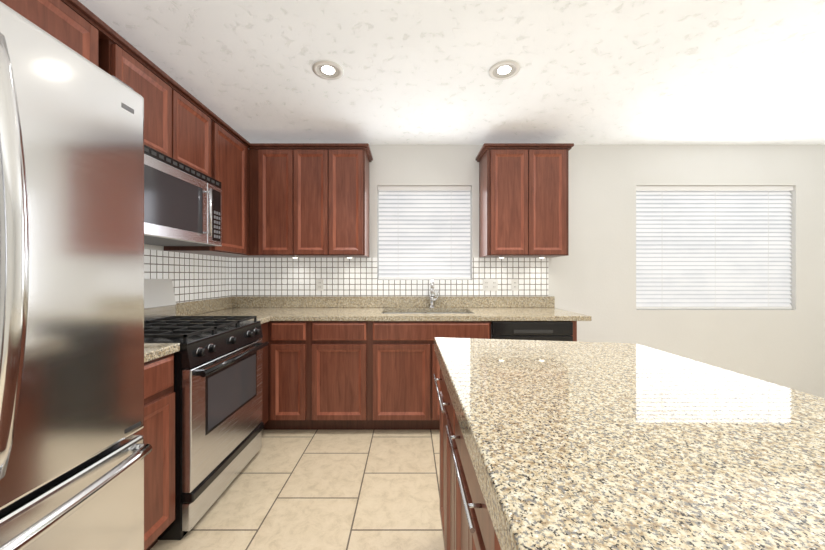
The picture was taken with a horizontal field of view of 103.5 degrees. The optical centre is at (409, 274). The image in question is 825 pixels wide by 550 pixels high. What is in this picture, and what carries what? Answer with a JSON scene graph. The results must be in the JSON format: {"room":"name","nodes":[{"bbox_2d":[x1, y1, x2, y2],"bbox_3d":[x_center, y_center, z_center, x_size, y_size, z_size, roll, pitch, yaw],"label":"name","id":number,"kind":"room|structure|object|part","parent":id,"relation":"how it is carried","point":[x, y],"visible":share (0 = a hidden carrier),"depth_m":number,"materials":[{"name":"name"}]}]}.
{"room":"kitchen","nodes":[
{"label":"kitchen","id":0,"kind":"room"},
{"bbox_2d":[144,244,231,302],"bbox_3d":[-1.790,-0.015,0.005,0.140,2.500,6.290,0,0,0],"label":"wall","id":1,"kind":"structure","parent":0,"point":[153,247],"depth_m":2.21,"materials":[{"name":"paint"}]},
{"bbox_2d":[0,0,103,69],"bbox_3d":[-1.546,-0.864,1.109,0.342,0.540,0.799,0,0,0],"label":"upper cabinet","id":2,"kind":"object","parent":1,"relation":"attached to","point":[70,22],"depth_m":1.33,"materials":[{"name":"brown wood"}]},
{"bbox_2d":[104,22,179,161],"bbox_3d":[-1.546,-0.892,1.692,0.342,0.485,0.474,0,0,0],"label":"upper cabinet","id":3,"kind":"object","parent":1,"relation":"attached to","point":[160,93],"depth_m":1.74,"materials":[{"name":"brown wood"}]},
{"bbox_2d":[144,145,221,245],"bbox_3d":[-1.488,-0.423,1.890,0.455,0.446,0.752,0,0,0],"label":"microwave","id":4,"kind":"object","parent":3,"relation":"attached to","point":[182,204],"visible":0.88,"depth_m":1.86,"materials":[{"name":"silver metal"}]},
{"bbox_2d":[144,249,231,302],"bbox_3d":[-1.715,0.019,2.072,0.007,0.373,2.130,0,0,0],"label":"tile backsplash","id":5,"kind":"structure","parent":1,"relation":"attached to","point":[194,277],"depth_m":2.55,"materials":[{"name":"tile"}]},
{"bbox_2d":[180,85,211,177],"bbox_3d":[-1.546,-0.892,2.058,0.342,0.485,0.419,0,0,0],"label":"upper cabinet","id":6,"kind":"object","parent":1,"relation":"attached to","point":[195,118],"depth_m":2.10,"materials":[{"name":"brown wood"}]},
{"bbox_2d":[176,296,232,315],"bbox_3d":[-1.706,0.261,2.060,0.020,0.108,2.121,0,0,0],"label":"backsplash","id":7,"kind":"structure","parent":1,"relation":"attached to","point":[193,307],"depth_m":2.67,"materials":[{"name":"beige stone"}]},
{"bbox_2d":[164,112,247,255],"bbox_3d":[-1.546,-0.652,2.510,0.342,0.965,0.478,0,0,0],"label":"upper cabinet","id":8,"kind":"object","parent":1,"relation":"attached to","point":[229,148],"depth_m":2.52,"materials":[{"name":"brown wood"}]},
{"bbox_2d":[150,430,444,549],"bbox_3d":[1.490,1.265,0.075,6.700,0.060,6.430,0,0,0],"label":"floor","id":9,"kind":"structure","parent":0,"point":[332,489],"depth_m":1.80,"materials":[{"name":"tile"}]},
{"bbox_2d":[0,1,151,549],"bbox_3d":[-1.200,0.340,0.540,0.979,1.790,0.910,0,0,0],"label":"fridge","id":10,"kind":"object","parent":9,"relation":"on","point":[74,451],"visible":1,"depth_m":0.77,"materials":[{"name":"grey metal"}]},
{"bbox_2d":[133,347,179,549],"bbox_3d":[-1.393,0.794,1.256,0.647,0.882,0.500,0,0,0],"label":"base cabinet","id":11,"kind":"object","parent":9,"relation":"on","point":[158,431],"depth_m":1.40,"materials":[{"name":"brown wood"}]},
{"bbox_2d":[144,343,179,358],"bbox_3d":[-1.389,0.334,1.254,0.654,0.038,0.509,0,0,0],"label":"countertop","id":12,"kind":"structure","parent":11,"relation":"on","point":[150,349],"depth_m":1.41,"materials":[{"name":"beige stone"}]},
{"bbox_2d":[144,279,268,539],"bbox_3d":[-1.333,0.630,1.890,0.734,1.210,0.752,0,0,0],"label":"stove","id":13,"kind":"object","parent":9,"relation":"on","point":[219,425],"visible":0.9,"depth_m":1.74,"materials":[{"name":"silver metal"}]},
{"bbox_3d":[-1.016,0.382,1.890,0.038,0.052,0.634,0,0,0],"label":"knob","id":14,"kind":"part","parent":13,"relation":"part of","materials":[{"name":"black"}]},
{"bbox_3d":[-0.996,0.473,1.890,0.059,0.027,0.692,0,0,0],"label":"handle","id":15,"kind":"part","parent":13,"relation":"part of","materials":[{"name":"black"}]},
{"bbox_2d":[260,323,268,429],"bbox_3d":[-1.403,0.794,2.395,0.626,0.882,0.242,0,0,0],"label":"base cabinet","id":16,"kind":"object","parent":9,"relation":"on","point":[264,326],"depth_m":2.47,"materials":[{"name":"brown wood"}]},
{"bbox_2d":[277,319,308,429],"bbox_3d":[-0.921,0.794,2.823,0.292,0.882,0.647,0,0,0],"label":"base cabinet","id":17,"kind":"object","parent":9,"relation":"on","point":[292,334],"depth_m":2.51,"materials":[{"name":"brown wood"}]},
{"bbox_2d":[181,315,268,322],"bbox_3d":[-1.389,0.334,2.381,0.654,0.038,0.217,0,0,0],"label":"countertop","id":18,"kind":"structure","parent":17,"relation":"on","point":[263,318],"depth_m":2.47,"materials":[{"name":"beige stone"}]},
{"bbox_2d":[309,319,380,429],"bbox_3d":[-0.508,0.794,2.823,0.533,0.882,0.647,0,0,0],"label":"base cabinet","id":19,"kind":"object","parent":9,"relation":"on","point":[350,362],"depth_m":2.51,"materials":[{"name":"brown wood"}]},
{"bbox_2d":[201,307,591,322],"bbox_3d":[-0.158,0.349,2.819,3.116,0.068,0.654,0,0,0],"label":"countertop","id":20,"kind":"structure","parent":19,"relation":"on","point":[476,314],"depth_m":2.59,"materials":[{"name":"beige stone"}]},
{"bbox_2d":[428,279,438,308],"bbox_3d":[0.234,0.178,3.027,0.097,0.274,0.190,0,0,0],"label":"faucet","id":21,"kind":"object","parent":20,"relation":"on","point":[433,301],"depth_m":3.08,"materials":[{"name":"silver metal"}]},
{"bbox_2d":[381,343,440,429],"bbox_3d":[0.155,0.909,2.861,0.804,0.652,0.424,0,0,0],"label":"base cabinet","id":22,"kind":"object","parent":9,"relation":"on","point":[409,396],"depth_m":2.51,"materials":[{"name":"brown wood"}]},
{"bbox_2d":[433,353,500,549],"bbox_3d":[0.585,0.807,0.494,0.952,0.855,2.150,0,0,0],"label":"kitchen island","id":23,"kind":"object","parent":9,"relation":"on","point":[466,523],"depth_m":0.97,"materials":[{"name":"wood"}]},
{"bbox_2d":[434,337,824,549],"bbox_3d":[0.614,0.347,0.525,0.974,0.064,2.252,0,0,0],"label":"island countertop","id":24,"kind":"structure","parent":23,"relation":"on","point":[574,445],"depth_m":0.59,"materials":[{"name":"beige stone"}]},
{"bbox_2d":[477,323,576,340],"bbox_3d":[0.970,0.810,2.818,0.660,0.850,0.656,0,0,0],"label":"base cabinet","id":25,"kind":"object","parent":9,"relation":"on","point":[512,331],"depth_m":2.49,"materials":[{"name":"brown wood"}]},
{"bbox_2d":[78,0,824,143],"bbox_3d":[1.490,-1.305,0.075,6.700,0.080,6.430,0,0,0],"label":"ceiling","id":26,"kind":"structure","parent":0,"point":[667,72],"depth_m":1.97,"materials":[{"name":"paint"}]},
{"bbox_2d":[312,60,343,79],"bbox_3d":[-0.500,-1.261,2.005,0.188,0.008,0.188,0,0,0],"label":"recessed light","id":27,"kind":"object","parent":26,"relation":"in","point":[327,69],"visible":1,"depth_m":2.00,"materials":[{"name":"white plastic"}]},
{"bbox_2d":[489,60,519,79],"bbox_3d":[0.586,-1.261,2.005,0.188,0.008,0.188,0,0,0],"label":"recessed light","id":28,"kind":"object","parent":26,"relation":"in","point":[504,70],"visible":1,"depth_m":2.00,"materials":[{"name":"white plastic"}]},
{"bbox_2d":[232,144,824,397],"bbox_3d":[1.490,-0.015,3.220,6.700,2.500,0.140,0,0,0],"label":"wall","id":29,"kind":"structure","parent":0,"point":[593,273],"depth_m":3.15,"materials":[{"name":"paint"}]},
{"bbox_2d":[252,143,303,256],"bbox_3d":[-1.175,-0.652,2.974,0.431,0.965,0.342,0,0,0],"label":"upper cabinet","id":30,"kind":"object","parent":29,"relation":"attached to","point":[295,199],"depth_m":2.81,"materials":[{"name":"brown wood"}]},
{"bbox_2d":[300,143,339,256],"bbox_3d":[-0.852,-0.652,2.974,0.390,0.965,0.342,0,0,0],"label":"upper cabinet","id":31,"kind":"object","parent":29,"relation":"attached to","point":[317,160],"depth_m":2.82,"materials":[{"name":"brown wood"}]},
{"bbox_2d":[336,143,371,256],"bbox_3d":[-0.564,-0.652,2.974,0.359,0.965,0.342,0,0,0],"label":"upper cabinet","id":32,"kind":"object","parent":29,"relation":"attached to","point":[352,159],"depth_m":2.82,"materials":[{"name":"brown wood"}]},
{"bbox_2d":[232,258,547,295],"bbox_3d":[-0.186,0.019,3.144,3.063,0.373,0.008,0,0,0],"label":"tile backsplash","id":33,"kind":"structure","parent":29,"relation":"attached to","point":[250,276],"depth_m":3.14,"materials":[{"name":"tile"}]},
{"bbox_2d":[316,279,322,290],"bbox_3d":[-0.863,0.095,3.136,0.070,0.114,0.009,0,0,0],"label":"electrical outlet","id":34,"kind":"object","parent":33,"relation":"attached to","point":[319,284],"visible":1,"depth_m":3.13,"materials":[{"name":"white plastic"}]},
{"bbox_2d":[483,279,497,290],"bbox_3d":[0.783,0.095,3.136,0.145,0.114,0.009,0,0,0],"label":"electrical outlet","id":35,"kind":"object","parent":33,"relation":"attached to","point":[490,284],"visible":1,"depth_m":3.13,"materials":[{"name":"white plastic"}]},
{"bbox_2d":[511,279,518,290],"bbox_3d":[1.020,0.095,3.136,0.070,0.114,0.009,0,0,0],"label":"electrical outlet","id":36,"kind":"object","parent":33,"relation":"attached to","point":[514,284],"visible":1,"depth_m":3.13,"materials":[{"name":"white plastic"}]},
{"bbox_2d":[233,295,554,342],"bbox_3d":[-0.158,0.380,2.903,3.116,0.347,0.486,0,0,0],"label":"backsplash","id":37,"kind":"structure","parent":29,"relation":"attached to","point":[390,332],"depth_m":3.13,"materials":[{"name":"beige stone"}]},
{"bbox_2d":[378,191,469,279],"bbox_3d":[0.150,-0.411,3.260,0.920,0.918,0.050,0,0,0],"label":"window","id":38,"kind":"structure","parent":29,"relation":"in","point":[402,199],"depth_m":3.23,"materials":[{"name":"white plastic"}]},
{"bbox_2d":[378,186,470,279],"bbox_3d":[0.150,-0.411,3.183,0.904,0.910,0.048,0,0,0],"label":"window blind","id":39,"kind":"object","parent":38,"relation":"attached to","point":[424,239],"visible":1,"depth_m":3.18,"materials":[{"name":"white plastic"}]},
{"bbox_2d":[476,143,535,256],"bbox_3d":[0.876,-0.652,2.974,0.397,0.965,0.342,0,0,0],"label":"upper cabinet","id":40,"kind":"object","parent":29,"relation":"attached to","point":[507,171],"depth_m":2.82,"materials":[{"name":"brown wood"}]},
{"bbox_2d":[528,143,571,256],"bbox_3d":[1.186,-0.652,2.974,0.398,0.965,0.342,0,0,0],"label":"upper cabinet","id":41,"kind":"object","parent":29,"relation":"attached to","point":[552,159],"depth_m":2.82,"materials":[{"name":"brown wood"}]},
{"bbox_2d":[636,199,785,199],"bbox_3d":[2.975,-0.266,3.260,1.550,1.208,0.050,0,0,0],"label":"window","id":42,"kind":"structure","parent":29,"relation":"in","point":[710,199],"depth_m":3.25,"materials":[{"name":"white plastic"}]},
{"bbox_2d":[636,186,792,308],"bbox_3d":[2.975,-0.266,3.183,1.534,1.200,0.048,0,0,0],"label":"window blind","id":43,"kind":"object","parent":29,"relation":"attached to","point":[712,254],"visible":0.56,"depth_m":3.18,"materials":[{"name":"white plastic"}]}
]}

